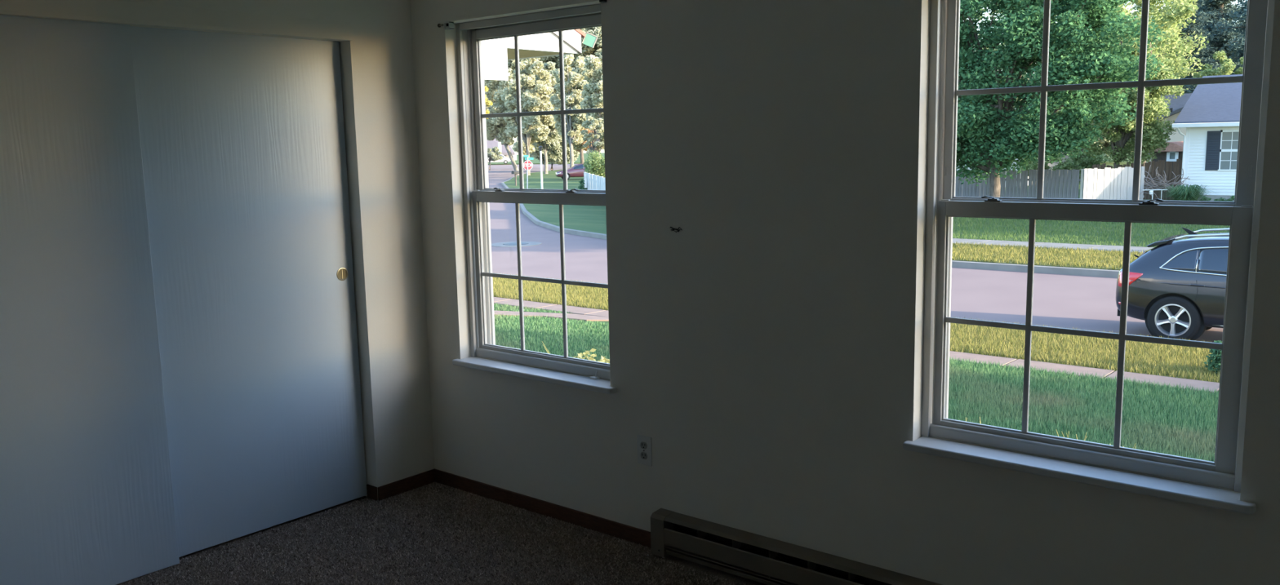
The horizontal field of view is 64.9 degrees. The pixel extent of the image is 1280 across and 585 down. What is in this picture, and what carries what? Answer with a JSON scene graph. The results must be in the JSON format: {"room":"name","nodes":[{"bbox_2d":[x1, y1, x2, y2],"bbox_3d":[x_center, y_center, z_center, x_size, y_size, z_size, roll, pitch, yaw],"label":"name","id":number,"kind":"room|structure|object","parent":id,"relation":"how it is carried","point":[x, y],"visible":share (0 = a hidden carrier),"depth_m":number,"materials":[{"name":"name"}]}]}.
{"room":"empty bedroom","nodes":[
{"label":"empty bedroom","id":0,"kind":"room"},
{"bbox_2d":[0,0,434,497],"bbox_3d":[-2.334,-0.081,3.114,0.115,2.590,4.050,6,11,39],"label":"wall","id":1,"kind":"structure","parent":0,"point":[377,65],"depth_m":4.47,"materials":[{"name":"paint"}]},
{"bbox_2d":[0,14,179,584],"bbox_3d":[-2.297,0.131,3.171,0.034,2.046,1.526,6,11,39],"label":"door","id":2,"kind":"structure","parent":1,"relation":"in","point":[86,498],"depth_m":3.53,"materials":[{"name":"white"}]},
{"bbox_2d":[0,0,352,40],"bbox_3d":[-1.990,-0.950,3.325,0.014,0.076,2.428,6,11,39],"label":"trim","id":3,"kind":"structure","parent":1,"relation":"attached to","point":[101,11],"depth_m":3.68,"materials":[{"name":"paint"}]},
{"bbox_2d":[129,26,367,557],"bbox_3d":[-1.666,-0.007,3.985,0.037,2.038,1.228,6,11,39],"label":"door","id":4,"kind":"structure","parent":1,"relation":"in","point":[242,140],"depth_m":4.07,"materials":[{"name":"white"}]},
{"bbox_2d":[337,269,346,279],"bbox_3d":[-1.299,-0.080,4.398,0.001,0.044,0.044,6,11,39],"label":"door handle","id":5,"kind":"object","parent":4,"relation":"on","point":[342,273],"depth_m":4.40,"materials":[{"name":"gold metal"}]},
{"bbox_2d":[366,484,377,501],"bbox_3d":[-1.215,0.908,4.569,0.071,0.063,0.008,6,11,39],"label":"baseboard","id":6,"kind":"structure","parent":1,"relation":"attached to","point":[371,491],"depth_m":4.56,"materials":[{"name":"brown wood"}]},
{"bbox_2d":[377,468,435,501],"bbox_3d":[-1.077,0.890,4.669,0.011,0.063,0.327,6,11,39],"label":"baseboard","id":7,"kind":"structure","parent":1,"relation":"attached to","point":[407,484],"depth_m":4.65,"materials":[{"name":"brown wood"}]},
{"bbox_2d":[116,482,766,584],"bbox_3d":[-0.709,1.335,2.039,5.770,0.060,4.325,6,11,39],"label":"floor","id":8,"kind":"structure","parent":0,"point":[708,571],"depth_m":3.94,"materials":[{"name":"carpet"}]},
{"bbox_2d":[120,481,745,584],"bbox_3d":[-0.761,1.157,3.014,2.784,0.010,2.502,6,11,39],"label":"carpet","id":9,"kind":"object","parent":8,"relation":"on","point":[415,525],"visible":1,"depth_m":3.95,"materials":[{"name":"grey carpet"}]},
{"bbox_2d":[409,0,1279,584],"bbox_3d":[0.616,-0.185,3.406,5.850,2.590,0.175,6,11,39],"label":"wall","id":10,"kind":"structure","parent":0,"point":[767,348],"depth_m":3.43,"materials":[{"name":"paint"}]},
{"bbox_2d":[437,20,453,30],"bbox_3d":[-0.838,-1.154,4.348,0.061,0.034,0.042,6,11,39],"label":"bracket","id":11,"kind":"object","parent":10,"relation":"attached to","point":[448,25],"visible":1,"depth_m":4.34,"materials":[{"name":"black plastic"}]},
{"bbox_2d":[452,4,617,394],"bbox_3d":[-0.422,-0.396,4.231,0.962,1.508,0.238,6,11,39],"label":"window","id":12,"kind":"structure","parent":10,"relation":"in","point":[564,371],"depth_m":4.39,"materials":[{"name":"grey plastic"}]},
{"bbox_2d":[590,370,599,379],"bbox_3d":[-0.185,0.337,4.124,0.032,0.033,0.027,6,11,39],"label":"window crank","id":13,"kind":"object","parent":12,"relation":"on","point":[595,377],"visible":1,"depth_m":4.12,"materials":[{"name":"white metal"}]},
{"bbox_2d":[434,469,650,547],"bbox_3d":[-0.446,0.923,4.355,1.365,0.063,0.011,6,11,39],"label":"baseboard","id":14,"kind":"structure","parent":10,"relation":"attached to","point":[595,523],"depth_m":4.30,"materials":[{"name":"brown wood"}]},
{"bbox_2d":[636,435,652,466],"bbox_3d":[0.017,0.615,3.919,0.072,0.117,0.008,6,11,39],"label":"wall outlet","id":15,"kind":"object","parent":10,"relation":"attached to","point":[643,442],"visible":1,"depth_m":3.92,"materials":[{"name":"white plastic"}]},
{"bbox_2d":[640,441,647,449],"bbox_3d":[0.015,0.595,3.914,0.033,0.027,0.002,6,11,39],"label":"socket","id":16,"kind":"object","parent":15,"relation":"attached to","point":[643,445],"depth_m":3.91,"materials":[{"name":"white plastic"}]},
{"bbox_2d":[640,452,647,459],"bbox_3d":[0.015,0.636,3.920,0.033,0.027,0.002,6,11,39],"label":"socket","id":17,"kind":"object","parent":15,"relation":"attached to","point":[643,455],"depth_m":3.92,"materials":[{"name":"white plastic"}]},
{"bbox_2d":[670,226,682,232],"bbox_3d":[0.132,-0.230,3.680,0.052,0.022,0.013,6,11,39],"label":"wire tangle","id":18,"kind":"object","parent":10,"relation":"attached to","point":[673,229],"visible":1,"depth_m":3.68,"materials":[{"name":"black"}]},
{"bbox_2d":[650,508,942,584],"bbox_3d":[0.927,1.009,3.184,2.244,0.165,0.068,6,11,39],"label":"baseboard heater","id":19,"kind":"object","parent":10,"relation":"attached to","point":[758,558],"visible":1,"depth_m":3.59,"materials":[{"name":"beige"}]},
{"bbox_2d":[902,0,1275,514],"bbox_3d":[1.257,-0.226,2.855,0.962,1.508,0.238,6,11,39],"label":"window","id":20,"kind":"structure","parent":10,"relation":"in","point":[1216,484],"depth_m":2.87,"materials":[{"name":"grey plastic"}]},
{"bbox_3d":[-5.006,-1.250,7.928,8.700,5.900,0.175,6,11,39],"label":"wall","id":21,"kind":"structure","parent":0,"visible":0},
{"bbox_2d":[482,29,585,80],"bbox_3d":[-4.446,-3.646,10.667,5.530,2.941,5.320,6,11,39],"label":"porch roof","id":22,"kind":"structure","parent":21,"relation":"attached to","point":[496,52],"depth_m":10.54,"materials":[{"name":"white"}]},
{"bbox_2d":[581,31,597,48],"bbox_3d":[-0.558,-2.807,11.161,0.182,0.179,0.153,-1,8,-2],"label":"hanging ornament","id":23,"kind":"object","parent":22,"relation":"hanging from","point":[590,39],"visible":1,"depth_m":11.22,"materials":[{"name":"green glass"}]},
{"label":"outside","id":24,"kind":"structure","parent":0,"visible":0},
{"bbox_2d":[503,154,1133,270],"bbox_3d":[77.838,-16.069,119.520,146.000,0.342,236.800,6,11,39],"label":"lawn","id":25,"kind":"structure","parent":24,"point":[593,219],"depth_m":47.71,"materials":[{"name":"green plant"}]},
{"bbox_2d":[511,170,519,186],"bbox_3d":[-9.588,-8.772,77.717,0.304,1.250,0.570,6,11,39],"label":"mailbox","id":26,"kind":"object","parent":25,"relation":"on","point":[515,172],"visible":0.79,"depth_m":77.63,"materials":[{"name":"grey metal"}]},
{"bbox_2d":[500,57,555,175],"bbox_3d":[-11.609,-18.288,104.371,6.146,12.779,4.747,4,10,32],"label":"tree","id":27,"kind":"object","parent":25,"relation":"on","point":[531,100],"visible":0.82,"depth_m":103.10,"materials":[{"name":"green plant"}]},
{"bbox_2d":[523,155,533,188],"bbox_3d":[-7.449,-7.875,67.365,0.732,2.635,0.346,-1,8,1],"label":"stop sign","id":28,"kind":"object","parent":25,"relation":"on","point":[527,165],"visible":0.9,"depth_m":67.33,"materials":[{"name":"red metal"}]},
{"bbox_2d":[537,146,542,189],"bbox_3d":[-6.901,-8.699,70.475,0.340,3.120,0.323,6,11,39],"label":"lamp post","id":29,"kind":"object","parent":25,"relation":"on","point":[540,148],"visible":0.9,"depth_m":70.40,"materials":[{"name":"white metal"}]},
{"bbox_2d":[515,107,580,170],"bbox_3d":[-10.430,-18.549,122.062,10.205,8.057,8.171,6,11,39],"label":"tree","id":30,"kind":"object","parent":25,"relation":"on","point":[557,160],"visible":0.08,"depth_m":120.27,"materials":[{"name":"green plant"}]},
{"bbox_2d":[533,61,566,173],"bbox_3d":[-9.666,-18.592,108.019,4.145,12.231,5.194,-7,10,-34],"label":"tree","id":31,"kind":"object","parent":25,"relation":"on","point":[554,150],"visible":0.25,"depth_m":107.48,"materials":[{"name":"green plant"}]},
{"bbox_2d":[548,53,590,168],"bbox_3d":[-6.465,-17.149,98.335,5.357,12.088,3.874,6,11,39],"label":"tree","id":32,"kind":"object","parent":25,"relation":"on","point":[574,138],"visible":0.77,"depth_m":97.30,"materials":[{"name":"green plant"}]},
{"bbox_2d":[555,163,604,179],"bbox_3d":[-5.180,-10.598,88.153,4.405,1.384,1.722,-3,9,-10],"label":"car","id":33,"kind":"object","parent":25,"relation":"on","point":[576,171],"visible":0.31,"depth_m":87.29,"materials":[{"name":"red"}]},
{"bbox_2d":[571,122,593,164],"bbox_3d":[-5.627,-14.176,99.328,3.216,5.881,2.785,6,11,39],"label":"tree","id":34,"kind":"object","parent":25,"relation":"on","point":[580,150],"visible":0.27,"depth_m":98.72,"materials":[{"name":"green plant"}]},
{"bbox_2d":[577,179,586,190],"bbox_3d":[-3.368,-6.125,59.560,0.579,1.131,0.690,0,8,5],"label":"shrub","id":35,"kind":"object","parent":25,"relation":"on","point":[581,185],"visible":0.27,"depth_m":59.44,"materials":[{"name":"green plant"}]},
{"bbox_2d":[579,54,604,159],"bbox_3d":[-3.406,-15.974,92.121,4.661,11.462,3.711,3,10,29],"label":"tree","id":36,"kind":"object","parent":25,"relation":"on","point":[593,99],"visible":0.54,"depth_m":91.36,"materials":[{"name":"green plant"}]},
{"bbox_2d":[580,115,604,155],"bbox_3d":[-4.110,-12.879,90.172,1.852,5.940,2.461,-6,10,-29],"label":"tree","id":37,"kind":"object","parent":25,"relation":"on","point":[588,138],"visible":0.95,"depth_m":89.68,"materials":[{"name":"green plant"}]},
{"bbox_2d":[582,150,604,177],"bbox_3d":[-2.658,-7.725,64.491,1.936,2.833,1.949,-3,9,-11],"label":"shrub","id":38,"kind":"object","parent":25,"relation":"on","point":[593,164],"visible":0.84,"depth_m":63.95,"materials":[{"name":"green plant"}]},
{"bbox_2d":[583,172,605,190],"bbox_3d":[-1.029,-4.401,45.941,0.164,1.422,32.270,-2,9,-8],"label":"wooden fence","id":39,"kind":"object","parent":25,"relation":"on","point":[592,182],"visible":0.19,"depth_m":55.63,"materials":[{"name":"white wood"}]},
{"bbox_2d":[971,3,1057,111],"bbox_3d":[23.526,-15.184,71.047,16.295,13.982,6.614,5,10,36],"label":"tree","id":40,"kind":"object","parent":25,"relation":"on","point":[984,3],"visible":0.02,"depth_m":70.81,"materials":[{"name":"green plant"}]},
{"bbox_2d":[1058,110,1133,160],"bbox_3d":[45.991,-17.377,104.288,15.155,8.655,12.022,6,11,39],"label":"tree","id":41,"kind":"object","parent":25,"relation":"on","point":[1104,142],"visible":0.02,"depth_m":101.28,"materials":[{"name":"green plant"}]},
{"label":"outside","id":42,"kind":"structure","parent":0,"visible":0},
{"bbox_2d":[488,152,604,164],"bbox_3d":[-2.804,-32.850,243.779,190.000,0.370,146.000,6,11,39],"label":"lawn","id":43,"kind":"structure","parent":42,"point":[535,161],"depth_m":189.17,"materials":[{"name":"green plant"}]},
{"bbox_2d":[497,142,501,151],"bbox_3d":[-27.100,-27.158,194.897,1.100,3.900,1.000,6,11,39],"label":"pillar","id":44,"kind":"structure","parent":43,"relation":"on","point":[499,143],"depth_m":194.55,"materials":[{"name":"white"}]},
{"bbox_2d":[486,138,516,160],"bbox_3d":[-32.682,-31.699,212.023,16.322,8.886,12.361,6,11,39],"label":"house","id":45,"kind":"structure","parent":43,"relation":"on","point":[492,144],"depth_m":209.54,"materials":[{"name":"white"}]},
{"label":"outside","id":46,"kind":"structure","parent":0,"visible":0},
{"bbox_2d":[604,181,1229,247],"bbox_3d":[40.044,-3.400,36.151,67.000,0.575,49.000,6,11,39],"label":"lawn","id":47,"kind":"structure","parent":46,"point":[1045,221],"depth_m":31.16,"materials":[{"name":"green plant"}]},
{"bbox_2d":[956,112,1070,188],"bbox_3d":[19.154,-7.995,56.789,8.522,3.923,8.000,6,11,39],"label":"house","id":48,"kind":"structure","parent":47,"relation":"on","point":[1065,156],"depth_m":54.44,"materials":[{"name":"beige"}]},
{"bbox_2d":[955,168,1080,199],"bbox_3d":[13.150,-4.201,40.539,8.830,1.532,0.145,6,11,39],"label":"wooden fence","id":49,"kind":"object","parent":47,"relation":"on","point":[1020,185],"visible":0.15,"depth_m":38.92,"materials":[{"name":"grey wood"}]},
{"bbox_2d":[955,0,1166,197],"bbox_3d":[12.728,-7.704,36.762,11.811,10.285,5.462,6,11,41],"label":"tree","id":50,"kind":"object","parent":47,"relation":"on","point":[991,135],"visible":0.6,"depth_m":34.40,"materials":[{"name":"green plant"}]},
{"bbox_2d":[1019,148,1108,185],"bbox_3d":[18.758,-5.362,45.074,3.949,2.570,1.966,5,11,37],"label":"tree","id":51,"kind":"object","parent":47,"relation":"on","point":[1085,161],"visible":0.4,"depth_m":44.39,"materials":[{"name":"green plant"}]},
{"bbox_2d":[952,217,1230,247],"bbox_3d":[15.675,-2.454,33.426,17.153,0.458,13.548,6,11,39],"label":"grass","id":52,"kind":"structure","parent":47,"relation":"on","point":[962,222],"depth_m":30.87,"materials":[{"name":"green plant"}]},
{"bbox_2d":[992,0,1209,177],"bbox_3d":[24.585,-12.920,55.002,8.383,14.168,11.019,-9,11,-42],"label":"tree","id":53,"kind":"object","parent":47,"relation":"on","point":[1189,38],"visible":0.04,"depth_m":52.36,"materials":[{"name":"green plant"}]},
{"bbox_2d":[1080,166,1145,199],"bbox_3d":[17.831,-3.943,38.008,2.723,1.573,0.163,-3,9,-12],"label":"wooden fence","id":54,"kind":"object","parent":47,"relation":"on","point":[1105,185],"visible":0.58,"depth_m":37.87,"materials":[{"name":"white wood"}]},
{"bbox_2d":[1061,37,1183,168],"bbox_3d":[18.831,-6.630,39.708,2.849,6.747,4.486,-9,12,-43],"label":"tree","id":55,"kind":"object","parent":47,"relation":"on","point":[1153,136],"visible":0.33,"depth_m":38.89,"materials":[{"name":"green plant"}]},
{"bbox_2d":[1069,0,1203,166],"bbox_3d":[23.389,-10.072,48.279,5.383,10.556,5.413,-5,9,-27],"label":"tree","id":56,"kind":"object","parent":47,"relation":"on","point":[1171,41],"visible":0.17,"depth_m":46.88,"materials":[{"name":"green plant"}]},
{"bbox_2d":[1092,159,1182,199],"bbox_3d":[20.125,-4.539,40.829,3.442,1.731,0.145,6,11,39],"label":"wooden fence","id":57,"kind":"object","parent":47,"relation":"on","point":[1161,163],"visible":0.34,"depth_m":40.23,"materials":[{"name":"brown wood"}]},
{"bbox_2d":[1142,189,1168,199],"bbox_3d":[19.105,-3.487,37.412,0.852,0.694,0.135,6,11,39],"label":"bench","id":58,"kind":"object","parent":47,"relation":"on","point":[1150,192],"visible":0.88,"depth_m":37.40,"materials":[{"name":"white"}]},
{"bbox_2d":[1139,164,1190,198],"bbox_3d":[19.568,-4.184,38.038,2.295,1.228,1.559,4,10,33],"label":"brush pile","id":59,"kind":"object","parent":47,"relation":"on","point":[1147,183],"visible":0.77,"depth_m":38.04,"materials":[{"name":"brown"}]},
{"bbox_2d":[1149,141,1185,191],"bbox_3d":[23.836,-5.552,45.005,1.580,2.358,3.000,6,11,39],"label":"garden shed","id":60,"kind":"object","parent":47,"relation":"on","point":[1174,151],"visible":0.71,"depth_m":43.84,"materials":[{"name":"brown wood"}]},
{"bbox_2d":[1146,93,1191,176],"bbox_3d":[29.357,-7.898,51.825,5.863,4.772,6.800,6,11,39],"label":"house","id":61,"kind":"structure","parent":47,"relation":"on","point":[1176,105],"depth_m":50.37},
{"bbox_2d":[1131,0,1222,156],"bbox_3d":[31.566,-13.473,59.013,5.341,13.800,5.396,1,9,15],"label":"pine tree","id":62,"kind":"object","parent":47,"relation":"on","point":[1191,28],"visible":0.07,"depth_m":58.27,"materials":[{"name":"green plant"}]},
{"bbox_2d":[1155,184,1217,200],"bbox_3d":[19.988,-3.541,36.894,2.502,0.817,2.327,6,11,39],"label":"ornamental grass","id":63,"kind":"object","parent":47,"relation":"on","point":[1190,193],"depth_m":36.50,"materials":[{"name":"green plant"}]},
{"bbox_2d":[1200,195,1212,201],"bbox_3d":[20.982,-3.399,37.376,0.359,0.396,0.490,-4,9,-18],"label":"plant","id":64,"kind":"object","parent":47,"relation":"on","point":[1203,198],"visible":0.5,"depth_m":37.33,"materials":[{"name":"green plant"}]},
{"bbox_2d":[1172,74,1242,201],"bbox_3d":[28.178,-5.694,37.306,13.420,5.319,9.360,6,11,39],"label":"house","id":65,"kind":"structure","parent":47,"relation":"on","point":[1211,116],"depth_m":37.80,"materials":[{"name":"white"}]},
{"bbox_2d":[1204,130,1221,170],"bbox_3d":[21.390,-5.295,37.583,0.458,1.456,0.035,6,11,39],"label":"shutter","id":66,"kind":"object","parent":65,"relation":"hanging from","point":[1212,138],"depth_m":37.57,"materials":[{"name":"grey"}]},
{"bbox_2d":[1188,0,1244,90],"bbox_3d":[35.184,-14.798,62.259,7.234,15.322,7.555,2,9,19],"label":"pine tree","id":67,"kind":"object","parent":47,"relation":"on","point":[1221,10],"visible":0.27,"depth_m":61.32,"materials":[{"name":"green plant"}]},
{"bbox_2d":[1192,50,1244,85],"bbox_3d":[26.586,-7.732,45.935,2.818,6.484,2.446,6,11,39],"label":"tree","id":68,"kind":"object","parent":47,"relation":"on","point":[1227,68],"visible":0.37,"depth_m":45.34,"materials":[{"name":"green plant"}]},
{"bbox_2d":[1213,197,1226,201],"bbox_3d":[21.334,-3.334,37.048,0.457,0.349,0.420,6,11,39],"label":"plant","id":69,"kind":"object","parent":47,"relation":"on","point":[1221,199],"visible":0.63,"depth_m":36.99,"materials":[{"name":"green plant"}]},
{"bbox_2d":[1212,0,1247,75],"bbox_3d":[34.470,-13.470,55.181,5.748,14.800,6.756,-5,9,-26],"label":"pine tree","id":70,"kind":"object","parent":47,"relation":"on","point":[1239,45],"visible":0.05,"depth_m":56.08,"materials":[{"name":"green plant"}]},
{"bbox_2d":[1226,195,1234,201],"bbox_3d":[21.672,-3.342,36.787,0.463,0.427,0.341,6,11,39],"label":"plant","id":71,"kind":"object","parent":47,"relation":"on","point":[1232,197],"visible":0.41,"depth_m":36.75,"materials":[{"name":"green plant"}]},
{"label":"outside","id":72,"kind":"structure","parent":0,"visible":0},
{"bbox_2d":[952,238,1153,253],"bbox_3d":[14.426,-0.882,24.970,29.980,0.182,1.350,6,11,39],"label":"sidewalk","id":73,"kind":"structure","parent":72,"point":[978,242],"depth_m":27.64,"materials":[{"name":"concrete"}]},
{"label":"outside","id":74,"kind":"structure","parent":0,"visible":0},
{"bbox_2d":[951,241,1144,270],"bbox_3d":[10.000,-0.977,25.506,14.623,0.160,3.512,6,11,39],"label":"grass","id":75,"kind":"structure","parent":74,"point":[1091,255],"depth_m":25.22,"materials":[{"name":"yellow plant"}]},
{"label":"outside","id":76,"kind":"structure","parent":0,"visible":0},
{"bbox_2d":[493,311,608,321],"bbox_3d":[-5.384,0.284,18.232,10.943,0.399,0.751,1,9,13],"label":"front walk","id":77,"kind":"structure","parent":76,"point":[578,317],"depth_m":17.34,"materials":[{"name":"concrete"}]},
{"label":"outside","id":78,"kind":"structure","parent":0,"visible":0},
{"bbox_2d":[492,272,1220,394],"bbox_3d":[0.533,0.290,18.442,105.000,0.083,3.240,6,11,39],"label":"grass verge","id":79,"kind":"structure","parent":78,"point":[548,286],"depth_m":13.63,"materials":[{"name":"plant"}]},
{"bbox_2d":[1204,340,1222,373],"bbox_3d":[7.255,0.844,12.353,0.513,0.599,0.514,-6,10,-31],"label":"round bush","id":80,"kind":"object","parent":79,"relation":"on","point":[1215,356],"visible":0.19,"depth_m":12.36,"materials":[{"name":"green plant"}]},
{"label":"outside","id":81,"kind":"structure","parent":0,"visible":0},
{"bbox_2d":[493,304,1218,462],"bbox_3d":[-3.548,0.768,13.518,105.000,0.590,9.690,6,11,39],"label":"lawn","id":82,"kind":"structure","parent":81,"point":[602,322],"depth_m":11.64,"materials":[{"name":"plant"}]},
{"bbox_2d":[493,302,609,362],"bbox_3d":[-3.008,0.520,15.892,8.844,0.375,5.244,6,11,39],"label":"grass","id":83,"kind":"structure","parent":82,"relation":"on","point":[508,330],"depth_m":15.18,"materials":[{"name":"green plant"}]},
{"bbox_2d":[573,348,609,363],"bbox_3d":[-0.255,0.999,5.363,0.523,1.413,0.370,6,11,39],"label":"shrub","id":84,"kind":"object","parent":82,"relation":"on","point":[580,355],"visible":0.02,"depth_m":5.31,"materials":[{"name":"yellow plant"}]},
{"bbox_2d":[1056,430,1086,439],"bbox_3d":[1.509,1.170,3.585,0.111,1.402,0.041,6,11,39],"label":"stalks","id":85,"kind":"object","parent":82,"relation":"on","point":[1056,430],"visible":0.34,"depth_m":3.50,"materials":[{"name":"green plant"}]},
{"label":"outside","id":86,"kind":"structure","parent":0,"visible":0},
{"bbox_2d":[488,164,1222,342],"bbox_3d":[8.827,-22.488,172.191,320.000,0.001,246.800,6,11,39],"label":"road","id":87,"kind":"structure","parent":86,"point":[1087,303],"depth_m":22.29,"materials":[{"name":"grey asphalt"}]},
{"bbox_2d":[484,85,492,119],"bbox_3d":[-15.294,-15.405,96.398,2.882,9.565,1.811,6,11,39],"label":"tree","id":88,"kind":"object","parent":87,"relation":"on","point":[487,103],"visible":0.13,"depth_m":95.69,"materials":[{"name":"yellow plant"}]},
{"bbox_2d":[487,146,502,168],"bbox_3d":[-19.859,-17.928,135.029,3.105,3.409,2.252,6,11,39],"label":"tree","id":89,"kind":"object","parent":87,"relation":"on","point":[492,156],"visible":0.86,"depth_m":134.40,"materials":[{"name":"green plant"}]},
{"bbox_2d":[487,154,510,164],"bbox_3d":[-24.696,-22.991,172.519,4.942,1.924,1.840,-2,9,-9],"label":"car","id":90,"kind":"object","parent":87,"relation":"on","point":[504,160],"visible":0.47,"depth_m":171.90,"materials":[{"name":"white metal"}]},
{"bbox_2d":[484,71,521,174],"bbox_3d":[-15.485,-18.760,112.130,7.505,11.595,5.244,6,11,39],"label":"tree","id":91,"kind":"object","parent":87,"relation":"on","point":[495,126],"visible":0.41,"depth_m":110.96,"materials":[{"name":"green plant"}]},
{"bbox_2d":[491,241,542,247],"bbox_3d":[-4.070,-1.565,32.997,1.700,0.072,1.700,6,11,39],"label":"puddle","id":92,"kind":"object","parent":87,"relation":"on","point":[509,244],"visible":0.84,"depth_m":32.82,"materials":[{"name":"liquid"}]},
{"bbox_2d":[492,55,573,168],"bbox_3d":[-16.062,-27.849,140.435,16.435,21.292,12.135,6,11,39],"label":"tree","id":93,"kind":"object","parent":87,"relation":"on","point":[511,64],"visible":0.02,"depth_m":135.19,"materials":[{"name":"green plant"}]},
{"bbox_2d":[555,26,602,148],"bbox_3d":[-5.513,-27.891,135.512,15.085,22.391,11.048,6,11,39],"label":"tree","id":94,"kind":"object","parent":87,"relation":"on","point":[586,50],"visible":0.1,"depth_m":132.38,"materials":[{"name":"green plant"}]},
{"bbox_2d":[501,173,1119,278],"bbox_3d":[6.111,-3.878,46.910,25.049,0.250,134.616,-5,9,-26],"label":"curb","id":95,"kind":"object","parent":87,"relation":"on","point":[965,264],"visible":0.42,"depth_m":24.18,"materials":[{"name":"concrete"}]},
{"bbox_2d":[1115,226,1229,340],"bbox_3d":[9.753,-0.038,15.031,4.618,1.763,2.160,6,11,39],"label":"suv","id":96,"kind":"object","parent":87,"relation":"on","point":[1177,286],"visible":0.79,"depth_m":15.26,"materials":[{"name":"black paint"}]},
{"bbox_2d":[1117,271,1142,287],"bbox_3d":[7.616,-0.196,15.680,0.112,0.252,0.400,-6,10,-28],"label":"tail lamp","id":97,"kind":"object","parent":96,"relation":"attached to","point":[1135,277],"depth_m":15.60,"materials":[{"name":"red plastic"}]},
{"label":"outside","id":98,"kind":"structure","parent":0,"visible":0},
{"bbox_2d":[493,297,1219,392],"bbox_3d":[-0.311,0.445,17.478,32.924,0.110,0.580,6,11,39],"label":"sidewalk","id":99,"kind":"structure","parent":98,"point":[571,309],"depth_m":13.08,"materials":[{"name":"concrete"}]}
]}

